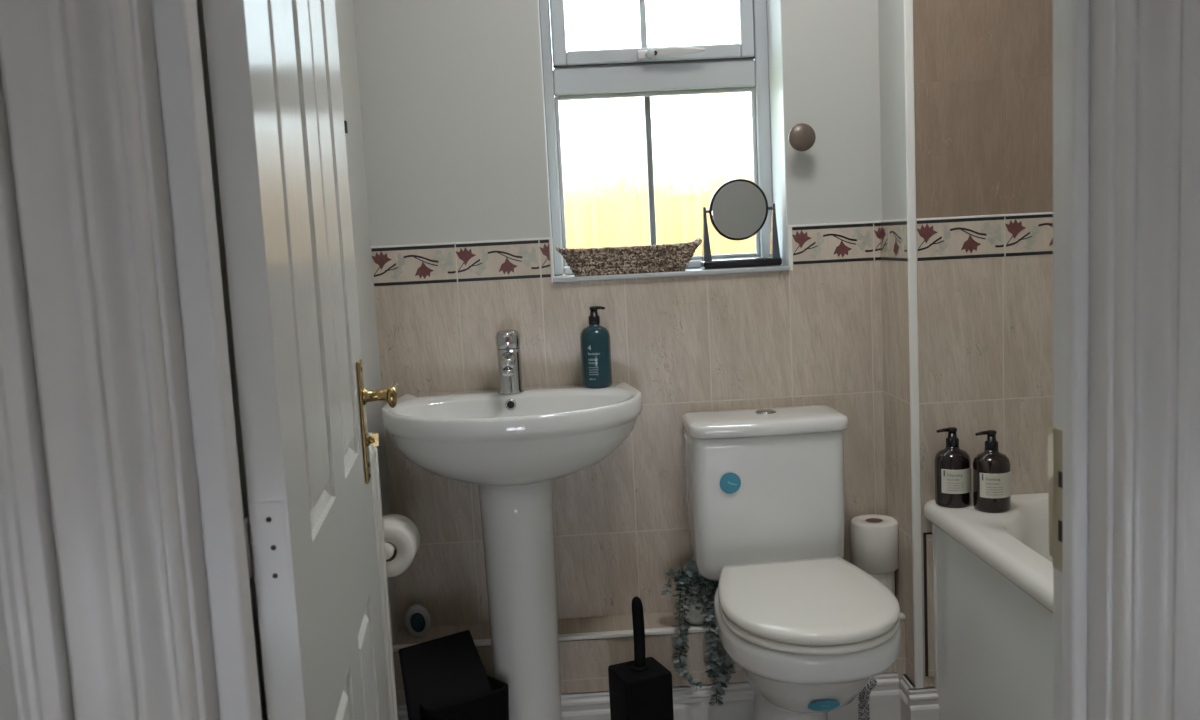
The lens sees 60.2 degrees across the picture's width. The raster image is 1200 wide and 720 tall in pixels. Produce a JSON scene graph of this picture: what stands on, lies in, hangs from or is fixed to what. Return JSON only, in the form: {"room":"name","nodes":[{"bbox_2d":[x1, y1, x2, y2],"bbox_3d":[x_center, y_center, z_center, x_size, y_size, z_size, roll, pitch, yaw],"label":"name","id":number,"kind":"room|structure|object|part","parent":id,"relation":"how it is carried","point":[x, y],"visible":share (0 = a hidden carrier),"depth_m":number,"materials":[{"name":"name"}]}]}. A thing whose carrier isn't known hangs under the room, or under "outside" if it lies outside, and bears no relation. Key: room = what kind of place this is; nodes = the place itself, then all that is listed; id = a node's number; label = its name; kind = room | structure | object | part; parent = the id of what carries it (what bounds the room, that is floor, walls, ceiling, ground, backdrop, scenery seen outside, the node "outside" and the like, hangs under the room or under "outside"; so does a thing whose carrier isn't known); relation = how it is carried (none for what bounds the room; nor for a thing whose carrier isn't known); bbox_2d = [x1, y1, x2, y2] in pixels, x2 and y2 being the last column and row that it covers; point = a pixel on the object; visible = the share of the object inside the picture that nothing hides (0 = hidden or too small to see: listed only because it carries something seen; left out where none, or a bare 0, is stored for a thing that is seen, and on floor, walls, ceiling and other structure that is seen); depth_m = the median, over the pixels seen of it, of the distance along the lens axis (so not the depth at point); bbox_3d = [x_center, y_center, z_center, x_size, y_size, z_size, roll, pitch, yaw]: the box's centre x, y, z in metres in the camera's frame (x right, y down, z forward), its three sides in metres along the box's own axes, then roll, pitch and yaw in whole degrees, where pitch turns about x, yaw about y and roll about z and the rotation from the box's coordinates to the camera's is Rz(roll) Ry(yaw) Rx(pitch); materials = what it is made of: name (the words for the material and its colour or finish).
{"room":"hallway","nodes":[
{"label":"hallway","id":0,"kind":"room"},
{"bbox_2d":[0,59,74,719],"bbox_3d":[0.499,-0.149,0.912,2.166,2.400,0.100,-3,7,-2],"label":"wall","id":1,"kind":"structure","parent":0,"point":[7,697],"depth_m":0.87,"materials":[{"name":"grey paint"}]},
{"bbox_2d":[0,64,74,719],"bbox_3d":[-0.477,0.070,0.837,0.044,2.080,0.018,-3,7,-2],"label":"trim","id":2,"kind":"structure","parent":1,"relation":"attached to","point":[29,577],"depth_m":0.84,"materials":[{"name":"white"}]},
{"bbox_2d":[0,0,199,719],"bbox_3d":[-0.400,0.066,0.837,0.098,2.080,0.024,-3,7,-2],"label":"trim","id":3,"kind":"structure","parent":1,"relation":"attached to","point":[69,75],"depth_m":0.82,"materials":[{"name":"white"}]},
{"bbox_2d":[129,0,261,719],"bbox_3d":[-0.344,0.081,0.904,0.048,2.030,0.103,-3,7,-2],"label":"trim","id":4,"kind":"structure","parent":1,"relation":"attached to","point":[166,40],"depth_m":0.87,"materials":[{"name":"white"}]},
{"bbox_2d":[202,0,398,719],"bbox_3d":[-0.354,0.049,1.335,0.099,1.975,0.769,-3,7,-3],"label":"door","id":5,"kind":"structure","parent":1,"relation":"in","point":[274,65],"depth_m":1.09,"materials":[{"name":"white wood"}]},
{"bbox_3d":[-0.353,-0.184,1.150,0.035,0.740,0.206,-4,7,-7],"label":"panel","id":6,"kind":"part","parent":5,"relation":"part of","materials":[{"name":"white wood"}]},
{"bbox_3d":[-0.390,-0.215,1.437,0.035,0.740,0.180,-4,7,-7],"label":"panel","id":7,"kind":"part","parent":5,"relation":"part of","materials":[{"name":"white wood"}]},
{"bbox_3d":[-0.311,0.630,1.243,0.035,0.460,0.206,-4,7,-7],"label":"panel","id":8,"kind":"part","parent":5,"relation":"part of","materials":[{"name":"white wood"}]},
{"bbox_3d":[-0.373,0.097,1.635,0.005,0.195,0.038,-4,7,-7],"label":"handle","id":9,"kind":"part","parent":5,"relation":"part of","materials":[{"name":"gold metal"}]},
{"bbox_3d":[-0.349,0.599,1.530,0.035,0.460,0.180,-4,7,-7],"label":"panel","id":10,"kind":"part","parent":5,"relation":"part of","materials":[{"name":"white wood"}]},
{"bbox_2d":[1048,0,1115,719],"bbox_3d":[0.433,0.038,0.930,0.035,2.030,0.102,-3,7,-2],"label":"trim","id":11,"kind":"structure","parent":1,"relation":"attached to","point":[1081,437],"depth_m":0.90,"materials":[{"name":"white"}]},
{"bbox_2d":[1112,0,1199,719],"bbox_3d":[0.484,0.018,0.867,0.098,2.080,0.024,-3,7,-2],"label":"trim","id":12,"kind":"structure","parent":1,"relation":"attached to","point":[1156,621],"depth_m":0.86,"materials":[{"name":"white"}]},
{"bbox_2d":[196,0,398,644],"bbox_3d":[-0.565,-0.185,1.696,0.100,2.400,1.550,-3,7,-2],"label":"wall","id":13,"kind":"structure","parent":0,"point":[346,37],"depth_m":2.32,"materials":[{"name":"grey paint"}]},
{"bbox_2d":[246,432,397,719],"bbox_3d":[-0.425,0.605,1.582,0.084,0.844,0.876,-3,7,-2],"label":"radiator","id":14,"kind":"object","parent":13,"relation":"attached to","point":[373,450],"visible":0.03,"depth_m":1.93,"materials":[{"name":"white metal"}]},
{"bbox_2d":[342,94,347,165],"bbox_3d":[-0.541,-0.489,2.181,0.014,0.170,0.030,-3,7,-2],"label":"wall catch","id":15,"kind":"structure","parent":13,"relation":"attached to","point":[345,122],"depth_m":2.19,"materials":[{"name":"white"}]},
{"bbox_2d":[385,542,395,559],"bbox_3d":[-0.463,0.391,2.192,0.074,0.052,0.154,-3,7,-2],"label":"toilet roll holder","id":16,"kind":"object","parent":13,"relation":"attached to","point":[389,548],"visible":0.15,"depth_m":2.12,"materials":[{"name":"white plastic"}]},
{"bbox_2d":[383,514,419,576],"bbox_3d":[-0.442,0.391,2.184,0.111,0.111,0.098,-3,7,-2],"label":"toilet roll","id":17,"kind":"object","parent":16,"relation":"on","point":[400,531],"visible":0.7,"depth_m":2.14,"materials":[{"name":"white paper"}]},
{"bbox_2d":[397,672,900,719],"bbox_3d":[0.118,0.843,2.466,1.203,0.117,0.020,-3,7,-2],"label":"baseboard","id":18,"kind":"structure","parent":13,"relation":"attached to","point":[884,699],"depth_m":2.46,"materials":[{"name":"white wood"}]},
{"bbox_2d":[353,0,885,628],"bbox_3d":[0.431,-0.339,2.603,2.166,2.400,0.224,-3,7,-2],"label":"wall","id":19,"kind":"structure","parent":0,"point":[452,91],"depth_m":2.50,"materials":[{"name":"beige tile"}]},
{"bbox_2d":[549,237,553,282],"bbox_3d":[-0.115,-0.240,2.483,0.007,0.109,0.011,-3,7,-2],"label":"trim","id":20,"kind":"structure","parent":19,"relation":"attached to","point":[550,238],"depth_m":2.48,"materials":[{"name":"white"}]},
{"bbox_2d":[371,221,879,247],"bbox_3d":[0.070,-0.302,2.484,1.233,0.005,0.010,-3,7,-2],"label":"trim","id":21,"kind":"structure","parent":19,"relation":"attached to","point":[863,222],"depth_m":2.47,"materials":[{"name":"white"}]},
{"bbox_2d":[539,0,772,275],"bbox_3d":[0.142,-0.702,2.600,0.573,0.950,0.096,-3,7,-2],"label":"window","id":22,"kind":"structure","parent":19,"relation":"in","point":[656,106],"depth_m":2.63,"materials":[{"name":"grey plastic"}]},
{"bbox_3d":[0.114,-0.759,2.571,0.040,0.022,0.010,-3,7,-2],"label":"handle","id":23,"kind":"part","parent":22,"relation":"part of","materials":[{"name":"grey paint"}]},
{"bbox_3d":[0.125,-0.938,2.588,0.444,0.321,0.006,-3,7,-2],"label":"pane","id":24,"kind":"part","parent":22,"relation":"part of","materials":[{"name":"clear glass"}]},
{"bbox_3d":[0.126,-0.938,2.584,0.504,0.381,0.054,-3,7,-2],"label":"sash","id":25,"kind":"part","parent":22,"relation":"part of","materials":[{"name":"grey plastic"}]},
{"bbox_3d":[0.149,-0.468,2.658,0.501,0.420,0.006,-3,7,-2],"label":"pane","id":26,"kind":"part","parent":22,"relation":"part of","materials":[{"name":"clear glass"}]},
{"bbox_3d":[0.197,-0.762,2.554,0.127,0.020,0.011,-3,7,3],"label":"handle lever","id":27,"kind":"part","parent":22,"relation":"part of","materials":[{"name":"grey paint"}]},
{"bbox_2d":[553,265,789,282],"bbox_3d":[0.169,-0.217,2.584,0.573,0.012,0.198,-3,7,-2],"label":"windowsill","id":28,"kind":"structure","parent":19,"relation":"attached to","point":[696,271],"depth_m":2.49,"materials":[{"name":"grey plastic"}]},
{"bbox_2d":[555,238,701,275],"bbox_3d":[0.071,-0.251,2.535,0.358,0.079,0.105,-3,7,-2],"label":"wicker basket","id":29,"kind":"object","parent":28,"relation":"on","point":[594,261],"visible":1,"depth_m":2.49,"materials":[{"name":"brown wicker"}]},
{"bbox_3d":[-0.098,-0.270,2.526,0.022,0.022,0.078,-3,7,-2],"label":"handle","id":30,"kind":"part","parent":29,"relation":"part of","materials":[{"name":"beige wicker"}]},
{"bbox_3d":[0.237,-0.288,2.537,0.022,0.022,0.078,-3,7,-2],"label":"handle","id":31,"kind":"part","parent":29,"relation":"part of","materials":[{"name":"beige wicker"}]},
{"bbox_2d":[701,179,781,268],"bbox_3d":[0.343,-0.336,2.544,0.192,0.215,0.070,-3,7,-2],"label":"vanity mirror","id":32,"kind":"object","parent":28,"relation":"on","point":[738,209],"visible":1,"depth_m":2.53,"materials":[{"name":"black mirror"}]},
{"bbox_3d":[0.261,-0.308,2.544,0.021,0.136,0.048,-3,7,-2],"label":"support arm","id":33,"kind":"part","parent":32,"relation":"part of","materials":[{"name":"grey plastic"}]},
{"bbox_2d":[701,257,781,268],"bbox_3d":[0.348,-0.240,2.555,0.192,0.020,0.070,-3,7,-2],"label":"base","id":34,"kind":"object","parent":32,"relation":"attached to","point":[707,262],"depth_m":2.52,"materials":[{"name":"black metal"}]},
{"bbox_3d":[0.427,-0.317,2.550,0.021,0.136,0.048,-3,7,-2],"label":"support arm","id":35,"kind":"part","parent":32,"relation":"part of","materials":[{"name":"grey plastic"}]},
{"bbox_2d":[787,225,792,270],"bbox_3d":[0.459,-0.271,2.502,0.010,0.109,0.011,-3,7,-2],"label":"trim","id":36,"kind":"structure","parent":19,"relation":"attached to","point":[789,227],"depth_m":2.50,"materials":[{"name":"white"}]},
{"bbox_2d":[788,123,815,150],"bbox_3d":[0.474,-0.526,2.453,0.065,0.065,0.054,-3,7,-2],"label":"knob","id":37,"kind":"object","parent":19,"relation":"attached to","point":[801,137],"visible":1,"depth_m":2.43,"materials":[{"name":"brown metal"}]},
{"bbox_2d":[392,611,905,704],"bbox_3d":[0.122,0.764,2.533,1.225,0.258,0.137,-3,7,-2],"label":"wall ledge","id":38,"kind":"object","parent":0,"point":[588,646],"visible":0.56,"depth_m":2.46,"materials":[{"name":"tile"}]},
{"bbox_2d":[405,603,430,637],"bbox_3d":[-0.439,0.630,2.496,0.062,0.083,0.031,-4,7,-10],"label":"air freshener","id":39,"kind":"object","parent":38,"relation":"on","point":[417,617],"visible":1,"depth_m":2.48,"materials":[{"name":"grey plastic"}]},
{"bbox_3d":[0.118,0.647,2.462,1.225,0.010,0.021,-3,7,-2],"label":"edge trim","id":40,"kind":"part","parent":38,"relation":"part of","materials":[{"name":"white"}]},
{"bbox_2d":[661,556,735,705],"bbox_3d":[0.236,0.640,2.490,0.175,0.355,0.158,-3,7,-2],"label":"potted plant","id":41,"kind":"object","parent":38,"relation":"on","point":[696,595],"visible":0.7,"depth_m":2.45,"materials":[{"name":"green plant"}]},
{"bbox_3d":[0.239,0.585,2.516,0.094,0.100,0.094,-3,7,-2],"label":"pot","id":42,"kind":"part","parent":41,"relation":"part of","materials":[{"name":"white ceramic"}]},
{"bbox_2d":[868,571,894,594],"bbox_3d":[0.673,0.559,2.533,0.095,0.104,0.095,-3,7,-2],"label":"toilet roll","id":43,"kind":"object","parent":38,"relation":"on","point":[888,579],"visible":0.08,"depth_m":2.49,"materials":[{"name":"white paper"}]},
{"bbox_2d":[851,514,898,573],"bbox_3d":[0.672,0.447,2.520,0.118,0.118,0.112,-3,7,-2],"label":"toilet roll","id":44,"kind":"object","parent":43,"relation":"on","point":[874,537],"visible":0.96,"depth_m":2.48,"materials":[{"name":"white paper"}]},
{"bbox_2d":[878,0,914,684],"bbox_3d":[0.734,-0.332,2.405,0.109,2.400,0.213,-3,7,-2],"label":"wall","id":45,"kind":"structure","parent":0,"point":[893,235],"depth_m":2.44,"materials":[{"name":"grey paint"}]},
{"bbox_2d":[880,219,906,222],"bbox_3d":[0.685,-0.324,2.404,0.007,0.005,0.197,-3,7,-2],"label":"trim","id":46,"kind":"structure","parent":45,"relation":"attached to","point":[896,220],"depth_m":2.40,"materials":[{"name":"white"}]},
{"bbox_2d":[899,674,939,719],"bbox_3d":[0.755,0.815,2.451,0.071,0.111,0.095,-3,7,-2],"label":"baseboard","id":47,"kind":"structure","parent":45,"relation":"attached to","point":[922,702],"depth_m":2.41,"materials":[{"name":"white wood"}]},
{"bbox_2d":[894,0,1052,687],"bbox_3d":[1.107,-0.346,2.361,0.833,2.400,0.101,-3,7,-2],"label":"wall","id":48,"kind":"structure","parent":0,"point":[983,69],"depth_m":2.31,"materials":[{"name":"beige tile"}]},
{"bbox_2d":[903,0,923,687],"bbox_3d":[0.693,-0.318,2.299,0.019,2.400,0.011,-3,7,-2],"label":"trim","id":49,"kind":"structure","parent":48,"relation":"attached to","point":[908,4],"depth_m":2.32,"materials":[{"name":"white"}]},
{"bbox_2d":[923,532,934,676],"bbox_3d":[0.765,0.568,2.397,0.027,0.344,0.006,-3,7,-2],"label":"trim","id":50,"kind":"structure","parent":48,"relation":"attached to","point":[928,536],"depth_m":2.39,"materials":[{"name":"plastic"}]},
{"bbox_2d":[916,212,1052,220],"bbox_3d":[1.064,-0.332,2.313,0.724,0.005,0.009,-3,7,-2],"label":"trim","id":51,"kind":"structure","parent":48,"relation":"attached to","point":[1038,213],"depth_m":2.30,"materials":[{"name":"white tile"}]},
{"bbox_3d":[0.232,1.078,1.089,2.820,0.050,3.900,-3,7,-2],"label":"floor","id":52,"kind":"structure","parent":0,"visible":0},
{"bbox_2d":[399,630,508,719],"bbox_3d":[-0.312,0.780,2.244,0.222,0.335,0.166,-5,7,-20],"label":"waste bin","id":53,"kind":"object","parent":52,"relation":"on","point":[445,678],"visible":1,"depth_m":2.22,"materials":[{"name":"black plastic"}]},
{"bbox_2d":[381,329,642,719],"bbox_3d":[-0.178,0.435,2.330,0.588,0.987,0.441,-3,7,-2],"label":"washbasin","id":54,"kind":"object","parent":52,"relation":"on","point":[511,440],"visible":0.99,"depth_m":2.26,"materials":[{"name":"white ceramic"}]},
{"bbox_2d":[495,329,523,394],"bbox_3d":[-0.211,0.007,2.390,0.062,0.148,0.128,-3,7,-2],"label":"mixer tap","id":55,"kind":"object","parent":54,"relation":"on","point":[507,341],"depth_m":2.40,"materials":[{"name":"silver metal"}]},
{"bbox_2d":[381,382,642,485],"bbox_3d":[-0.191,0.178,2.301,0.588,0.176,0.441,-3,7,-2],"label":"basin","id":56,"kind":"object","parent":54,"relation":"in","point":[520,435],"depth_m":2.16,"materials":[{"name":"white ceramic"}]},
{"bbox_2d":[580,306,611,387],"bbox_3d":[-0.011,-0.032,2.449,0.071,0.190,0.071,-3,7,-2],"label":"soap dispenser","id":57,"kind":"object","parent":54,"relation":"on","point":[595,338],"visible":1,"depth_m":2.42,"materials":[{"name":"teal plastic"}]},
{"bbox_2d":[608,596,673,719],"bbox_3d":[0.088,0.718,2.246,0.109,0.418,0.104,-6,7,-22],"label":"toilet brush","id":58,"kind":"object","parent":52,"relation":"on","point":[640,688],"visible":1,"depth_m":2.21,"materials":[{"name":"black plastic"}]},
{"bbox_3d":[0.082,0.589,2.235,0.040,0.160,0.040,-3,7,-2],"label":"brush handle","id":59,"kind":"part","parent":58,"relation":"part of","materials":[{"name":"black plastic"}]},
{"bbox_2d":[682,405,900,719],"bbox_3d":[0.416,0.528,2.233,0.370,0.766,0.701,-3,7,-2],"label":"toilet","id":60,"kind":"object","parent":52,"relation":"on","point":[808,629],"visible":1,"depth_m":2.34,"materials":[{"name":"white ceramic"}]},
{"bbox_3d":[0.388,0.144,2.441,0.370,0.036,0.200,-3,7,-2],"label":"cistern lid","id":61,"kind":"part","parent":60,"relation":"part of","materials":[{"name":"white ceramic"}]},
{"bbox_3d":[0.427,0.713,2.184,0.354,0.407,0.539,-3,7,-2],"label":"bowl","id":62,"kind":"part","parent":60,"relation":"part of","materials":[{"name":"white ceramic"}]},
{"bbox_3d":[0.417,0.481,2.105,0.349,0.028,0.457,-3,7,-2],"label":"lid","id":63,"kind":"part","parent":60,"relation":"part of","materials":[{"name":"white plastic"}]},
{"bbox_3d":[0.419,0.505,2.107,0.348,0.014,0.455,-3,7,-2],"label":"seat","id":64,"kind":"part","parent":60,"relation":"part of","materials":[{"name":"white plastic"}]},
{"bbox_2d":[858,678,876,719],"bbox_3d":[0.607,0.804,2.358,0.034,0.152,0.080,1,8,32],"label":"hose","id":65,"kind":"object","parent":52,"relation":"on","point":[863,696],"visible":0.83,"depth_m":2.34,"materials":[{"name":"metal"}]},
{"bbox_2d":[924,493,1052,719],"bbox_3d":[1.138,0.650,1.765,0.714,0.556,1.305,-3,7,-2],"label":"bathtub","id":66,"kind":"object","parent":52,"relation":"on","point":[993,572],"visible":0.46,"depth_m":2.12,"materials":[{"name":"white ceramic"}]},
{"bbox_3d":[0.777,0.617,2.397,0.004,0.515,0.012,-3,7,-2],"label":"panel","id":67,"kind":"part","parent":66,"relation":"part of","materials":[{"name":"white"}]},
{"bbox_2d":[935,427,970,507],"bbox_3d":[0.789,0.237,2.314,0.077,0.176,0.078,-3,7,-2],"label":"pump bottle","id":68,"kind":"object","parent":66,"relation":"on","point":[952,463],"visible":1,"depth_m":2.29,"materials":[{"name":"black"}]},
{"bbox_2d":[924,493,1052,612],"bbox_3d":[1.134,0.568,1.755,0.714,0.391,1.305,-3,7,-2],"label":"tub","id":69,"kind":"object","parent":66,"relation":"in","point":[983,562],"depth_m":2.17,"materials":[{"name":"white ceramic"}]},
{"bbox_2d":[973,430,1010,512],"bbox_3d":[0.856,0.240,2.260,0.077,0.176,0.078,-3,7,-2],"label":"pump bottle","id":70,"kind":"object","parent":66,"relation":"on","point":[991,468],"visible":1,"depth_m":2.23,"materials":[{"name":"black"}]}
]}

